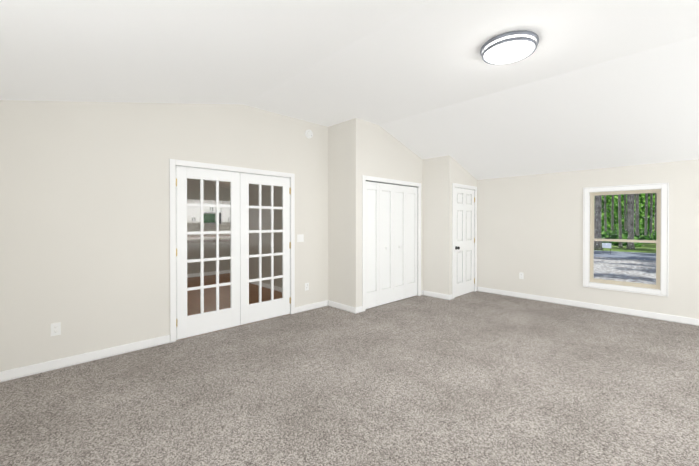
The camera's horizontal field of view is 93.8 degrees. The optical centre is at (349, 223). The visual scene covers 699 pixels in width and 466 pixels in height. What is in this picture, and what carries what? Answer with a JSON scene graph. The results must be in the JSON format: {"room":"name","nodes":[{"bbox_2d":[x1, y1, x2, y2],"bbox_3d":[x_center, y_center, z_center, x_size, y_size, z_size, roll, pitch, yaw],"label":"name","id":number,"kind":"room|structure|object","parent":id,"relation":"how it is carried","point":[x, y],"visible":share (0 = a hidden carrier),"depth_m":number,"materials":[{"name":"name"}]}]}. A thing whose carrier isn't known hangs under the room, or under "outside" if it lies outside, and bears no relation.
{"room":"empty bedroom","nodes":[
{"label":"empty bedroom","id":0,"kind":"room"},
{"bbox_2d":[0,100,327,371],"bbox_3d":[-0.836,-0.268,4.989,7.204,3.250,0.120,0,0,-44],"label":"wall","id":1,"kind":"structure","parent":0,"point":[85,224],"depth_m":3.34,"materials":[{"name":"paint"}]},
{"bbox_2d":[51,322,60,335],"bbox_3d":[-2.750,0.994,3.062,0.072,0.116,0.009,0,0,-44],"label":"electrical outlet","id":2,"kind":"object","parent":1,"relation":"attached to","point":[55,329],"visible":1,"depth_m":3.06,"materials":[{"name":"white plastic"}]},
{"bbox_2d":[0,335,169,381],"bbox_3d":[-2.662,1.322,3.143,1.700,0.092,0.018,0,0,-44],"label":"baseboard","id":3,"kind":"structure","parent":1,"relation":"attached to","point":[21,372],"depth_m":3.18,"materials":[{"name":"white wood"}]},
{"bbox_2d":[176,166,239,339],"bbox_3d":[-1.743,0.344,4.059,0.798,2.022,0.046,0,0,-44],"label":"french door","id":4,"kind":"structure","parent":1,"relation":"in","point":[202,322],"depth_m":4.01,"materials":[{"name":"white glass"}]},
{"bbox_2d":[169,159,294,342],"bbox_3d":[-1.478,0.311,4.362,1.698,2.099,0.137,0,0,-44],"label":"door frame","id":5,"kind":"structure","parent":1,"relation":"attached to","point":[173,163],"depth_m":3.88,"materials":[{"name":"white wood"}]},
{"bbox_2d":[240,173,290,324],"bbox_3d":[-1.166,0.340,4.615,0.798,2.022,0.046,0,0,-44],"label":"french door","id":6,"kind":"structure","parent":1,"relation":"in","point":[260,310],"depth_m":4.56,"materials":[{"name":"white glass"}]},
{"bbox_2d":[297,234,303,241],"bbox_3d":[-0.743,0.228,4.986,0.118,0.116,0.017,0,0,-44],"label":"double light switch","id":7,"kind":"object","parent":1,"relation":"attached to","point":[300,237],"visible":1,"depth_m":4.99,"materials":[{"name":"white plastic"}]},
{"bbox_2d":[305,130,312,137],"bbox_3d":[-0.627,-1.387,5.075,0.136,0.136,0.037,0,0,-44],"label":"smoke detector","id":8,"kind":"object","parent":1,"relation":"attached to","point":[308,133],"visible":1,"depth_m":5.06,"materials":[{"name":"white plastic"}]},
{"bbox_2d":[295,300,327,312],"bbox_3d":[-0.587,1.310,5.143,0.671,0.092,0.018,0,0,-44],"label":"baseboard","id":9,"kind":"structure","parent":1,"relation":"attached to","point":[303,308],"depth_m":5.13,"materials":[{"name":"white wood"}]},
{"bbox_2d":[187,179,229,231],"bbox_3d":[-5.509,-0.305,11.233,8.900,3.250,0.120,0,0,-44],"label":"wall","id":10,"kind":"structure","parent":0,"point":[192,188],"depth_m":11.58,"materials":[{"name":"paint"}]},
{"bbox_2d":[187,199,199,222],"bbox_3d":[-5.340,-0.409,11.057,0.520,0.780,0.356,0,0,-44],"label":"upper cabinet","id":11,"kind":"object","parent":10,"relation":"attached to","point":[193,213],"depth_m":10.95,"materials":[{"name":"white wood"}]},
{"bbox_2d":[204,200,222,211],"bbox_3d":[-4.908,-0.592,11.472,0.640,0.420,0.356,0,0,-44],"label":"upper cabinet","id":12,"kind":"object","parent":10,"relation":"attached to","point":[205,201],"depth_m":11.36,"materials":[{"name":"white wood"}]},
{"bbox_2d":[198,212,220,223],"bbox_3d":[-4.891,-0.179,11.458,0.640,0.395,0.405,0,0,-44],"label":"microwave","id":13,"kind":"object","parent":12,"relation":"attached to","point":[208,217],"depth_m":11.28,"materials":[{"name":"metal"}]},
{"bbox_2d":[219,201,229,222],"bbox_3d":[-4.440,-0.415,11.925,0.620,0.780,0.356,0,0,-44],"label":"upper cabinet","id":14,"kind":"object","parent":10,"relation":"attached to","point":[225,214],"depth_m":11.69,"materials":[{"name":"white wood"}]},
{"bbox_2d":[179,273,287,339],"bbox_3d":[-2.874,1.388,8.422,9.020,0.096,7.839,0,0,-44],"label":"floor","id":15,"kind":"structure","parent":0,"point":[208,295],"depth_m":6.13,"materials":[{"name":"brown wood"}]},
{"bbox_2d":[187,234,229,239],"bbox_3d":[-4.698,0.808,11.479,4.800,1.020,0.650,0,0,-44],"label":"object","id":16,"kind":"object","parent":15,"relation":"on","point":[208,236],"depth_m":11.04,"materials":[{"name":"white"}]},
{"bbox_2d":[187,242,229,277],"bbox_3d":[-3.874,0.905,8.678,3.098,0.860,0.580,0,0,-44],"label":"base cabinet","id":17,"kind":"object","parent":15,"relation":"on","point":[208,247],"depth_m":8.37,"materials":[{"name":"paint"}]},
{"bbox_2d":[187,238,229,241],"bbox_3d":[-3.826,0.455,8.596,3.218,0.040,0.840,0,0,-44],"label":"countertop","id":18,"kind":"structure","parent":17,"relation":"on","point":[220,239],"depth_m":8.56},
{"bbox_2d":[249,184,281,287],"bbox_3d":[-1.584,-0.279,6.739,0.120,3.250,3.439,0,0,-44],"label":"wall","id":19,"kind":"structure","parent":0,"point":[266,213],"depth_m":6.83,"materials":[{"name":"paint"}]},
{"bbox_2d":[249,279,281,291],"bbox_3d":[-1.633,1.301,6.702,0.014,0.092,3.439,0,0,-44],"label":"baseboard","id":20,"kind":"structure","parent":19,"relation":"attached to","point":[265,285],"depth_m":6.76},
{"bbox_2d":[0,291,698,465],"bbox_3d":[1.329,1.420,2.752,7.204,0.100,6.161,0,0,-44],"label":"floor carpet","id":21,"kind":"object","parent":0,"point":[477,378],"visible":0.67,"depth_m":2.62,"materials":[{"name":"grey carpet"}]},
{"bbox_2d":[0,0,698,189],"bbox_3d":[-1.391,-1.581,5.556,7.204,1.530,14.000,0,0,-44],"label":"ceiling","id":22,"kind":"structure","parent":0,"point":[591,84],"depth_m":3.03,"materials":[{"name":"paint"}]},
{"bbox_2d":[480,30,538,64],"bbox_3d":[1.396,-1.505,2.869,0.466,0.120,0.466,0,0,-44],"label":"flush-mount ceiling light","id":23,"kind":"object","parent":22,"relation":"attached to","point":[509,47],"visible":1,"depth_m":2.76,"materials":[{"name":"white glass"}]},
{"bbox_2d":[328,118,422,306],"bbox_3d":[0.511,-0.273,5.759,1.778,3.250,0.641,0,0,-44],"label":"wall","id":24,"kind":"structure","parent":0,"point":[358,149],"depth_m":5.15,"materials":[{"name":"paint"}]},
{"bbox_2d":[328,300,356,313],"bbox_3d":[-0.122,1.310,5.134,0.014,0.092,0.634,0,0,-44],"label":"baseboard","id":25,"kind":"structure","parent":24,"relation":"attached to","point":[351,309],"depth_m":5.11,"materials":[{"name":"white wood"}]},
{"bbox_2d":[362,175,420,311],"bbox_3d":[0.723,0.307,5.593,1.574,2.092,0.137,0,0,-44],"label":"trim","id":26,"kind":"structure","parent":24,"relation":"attached to","point":[384,180],"depth_m":5.29,"materials":[{"name":"white wood"}]},
{"bbox_2d":[366,180,416,308],"bbox_3d":[0.746,0.332,5.570,1.436,2.019,0.065,0,0,-44],"label":"bifold closet door","id":27,"kind":"structure","parent":24,"relation":"in","point":[391,242],"depth_m":5.53,"materials":[{"name":"white wood"}]},
{"bbox_2d":[423,155,476,294],"bbox_3d":[1.915,-0.276,6.368,1.088,3.250,0.670,0,0,-44],"label":"wall","id":28,"kind":"structure","parent":0,"point":[442,174],"depth_m":5.92,"materials":[{"name":"paint"}]},
{"bbox_2d":[421,290,450,299],"bbox_3d":[1.562,1.305,5.944,0.030,0.092,0.564,0,0,-44],"label":"baseboard","id":29,"kind":"structure","parent":28,"relation":"attached to","point":[427,293],"depth_m":5.93,"materials":[{"name":"white wood"}]},
{"bbox_2d":[454,187,474,297],"bbox_3d":[2.180,0.345,6.143,0.833,1.990,0.104,0,0,-44],"label":"door","id":30,"kind":"structure","parent":28,"relation":"in","point":[464,278],"depth_m":6.14,"materials":[{"name":"white wood"}]},
{"bbox_2d":[452,183,476,298],"bbox_3d":[2.128,0.315,6.183,0.951,2.069,0.137,0,0,-44],"label":"door frame","id":31,"kind":"structure","parent":28,"relation":"attached to","point":[454,185],"depth_m":6.18,"materials":[{"name":"white wood"}]},
{"bbox_2d":[477,159,698,318],"bbox_3d":[3.845,-0.270,5.235,0.120,3.250,6.261,0,0,-44],"label":"wall","id":32,"kind":"structure","parent":0,"point":[530,227],"depth_m":5.43,"materials":[{"name":"paint"}]},
{"bbox_2d":[519,272,523,278],"bbox_3d":[3.108,0.949,5.914,0.009,0.116,0.072,0,0,-44],"label":"electrical outlet","id":33,"kind":"object","parent":32,"relation":"attached to","point":[521,275],"visible":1,"depth_m":5.91,"materials":[{"name":"white plastic"}]},
{"bbox_2d":[477,286,698,325],"bbox_3d":[4.196,1.312,4.777,0.022,0.092,4.800,0,0,-44],"label":"baseboard","id":34,"kind":"structure","parent":32,"relation":"attached to","point":[666,317],"depth_m":5.09,"materials":[{"name":"white wood"}]},
{"bbox_2d":[583,183,668,296],"bbox_3d":[4.121,0.225,4.922,0.127,1.582,0.981,0,0,-44],"label":"double-hung window","id":35,"kind":"structure","parent":32,"relation":"in","point":[657,241],"depth_m":4.82,"materials":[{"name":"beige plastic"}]},
{"label":"outside","id":36,"kind":"structure","parent":0,"visible":0},
{"bbox_2d":[594,243,655,284],"bbox_3d":[42.483,1.539,61.460,133.496,0.200,150.000,0,0,-44],"label":"ground","id":37,"kind":"structure","parent":36,"point":[616,262],"depth_m":13.67,"materials":[{"name":"grey asphalt"}]},
{"bbox_2d":[594,195,602,249],"bbox_3d":[15.697,-7.671,20.869,9.499,18.706,8.938,0,0,-44],"label":"tree","id":38,"kind":"object","parent":37,"relation":"on","point":[597,220],"depth_m":20.64,"materials":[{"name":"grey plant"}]},
{"bbox_2d":[604,195,606,230],"bbox_3d":[20.434,-6.474,26.147,8.380,16.249,8.676,0,0,-44],"label":"tree","id":39,"kind":"object","parent":37,"relation":"on","point":[605,224],"depth_m":26.17,"materials":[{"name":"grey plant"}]},
{"bbox_2d":[602,243,610,253],"bbox_3d":[14.099,1.389,17.931,0.020,0.620,0.400,0,0,-44],"label":"sign","id":40,"kind":"object","parent":37,"relation":"on","point":[606,245],"depth_m":17.90,"materials":[{"name":"white"}]},
{"bbox_2d":[601,231,611,242],"bbox_3d":[20.435,1.254,25.632,1.725,1.284,2.498,0,0,-44],"label":"tree","id":41,"kind":"object","parent":37,"relation":"on","point":[605,234],"depth_m":25.47,"materials":[{"name":"green plant"}]},
{"bbox_2d":[611,195,613,229],"bbox_3d":[23.196,-6.892,28.159,9.824,17.060,9.579,0,0,-44],"label":"tree","id":42,"kind":"object","parent":37,"relation":"on","point":[612,217],"depth_m":28.18,"materials":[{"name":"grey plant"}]},
{"bbox_2d":[618,194,622,247],"bbox_3d":[19.008,-5.826,22.525,7.654,14.995,7.438,0,0,-44],"label":"tree","id":43,"kind":"object","parent":37,"relation":"on","point":[620,244],"depth_m":22.39,"materials":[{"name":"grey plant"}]},
{"bbox_2d":[608,231,641,246],"bbox_3d":[20.392,1.258,24.264,2.386,1.323,2.205,0,0,-44],"label":"tree","id":44,"kind":"object","parent":37,"relation":"on","point":[614,235],"depth_m":23.68,"materials":[{"name":"green plant"}]},
{"bbox_2d":[624,194,626,229],"bbox_3d":[29.869,-6.529,35.488,6.476,16.246,7.685,0,0,-44],"label":"tree","id":45,"kind":"object","parent":37,"relation":"on","point":[625,225],"depth_m":35.36,"materials":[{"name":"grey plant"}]},
{"bbox_2d":[627,194,628,231],"bbox_3d":[21.816,-6.932,25.573,0.355,17.172,0.218,0,0,-44],"label":"tree","id":46,"kind":"object","parent":37,"relation":"on","point":[627,209],"depth_m":25.55,"materials":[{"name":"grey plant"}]},
{"bbox_2d":[626,194,634,248],"bbox_3d":[17.024,-8.261,20.350,5.697,19.893,8.736,0,0,-44],"label":"tree","id":47,"kind":"object","parent":37,"relation":"on","point":[631,222],"depth_m":21.10,"materials":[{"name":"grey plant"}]},
{"bbox_2d":[635,194,638,235],"bbox_3d":[20.315,-7.774,23.114,8.497,18.886,8.345,0,0,-44],"label":"tree","id":48,"kind":"object","parent":37,"relation":"on","point":[636,213],"depth_m":23.28,"materials":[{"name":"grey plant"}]},
{"bbox_2d":[634,229,649,235],"bbox_3d":[29.884,1.206,33.718,1.570,1.245,2.196,0,0,-44],"label":"tree","id":49,"kind":"object","parent":37,"relation":"on","point":[641,231],"depth_m":33.18,"materials":[{"name":"green plant"}]},
{"bbox_2d":[644,193,647,235],"bbox_3d":[25.076,-6.326,27.575,0.272,15.934,0.388,0,0,-44],"label":"tree","id":50,"kind":"object","parent":37,"relation":"on","point":[646,211],"depth_m":27.58,"materials":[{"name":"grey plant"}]},
{"bbox_2d":[639,231,655,243],"bbox_3d":[24.993,1.258,27.119,2.333,1.216,2.531,0,0,-44],"label":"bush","id":51,"kind":"object","parent":37,"relation":"on","point":[651,237],"depth_m":26.83,"materials":[{"name":"green plant"}]},
{"bbox_2d":[649,193,652,236],"bbox_3d":[28.872,-7.556,31.019,8.819,18.353,8.865,0,0,-44],"label":"tree","id":52,"kind":"object","parent":37,"relation":"on","point":[651,206],"depth_m":31.32,"materials":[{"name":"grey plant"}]},
{"bbox_2d":[654,193,656,230],"bbox_3d":[26.808,-4.962,27.009,8.539,13.214,6.312,0,0,-44],"label":"tree","id":53,"kind":"object","parent":37,"relation":"on","point":[655,221],"depth_m":27.77,"materials":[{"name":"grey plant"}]},
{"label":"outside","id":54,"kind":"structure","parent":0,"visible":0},
{"bbox_2d":[594,193,654,231],"bbox_3d":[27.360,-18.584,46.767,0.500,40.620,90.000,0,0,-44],"label":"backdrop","id":55,"kind":"structure","parent":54,"point":[641,209],"depth_m":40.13,"materials":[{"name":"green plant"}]}
]}

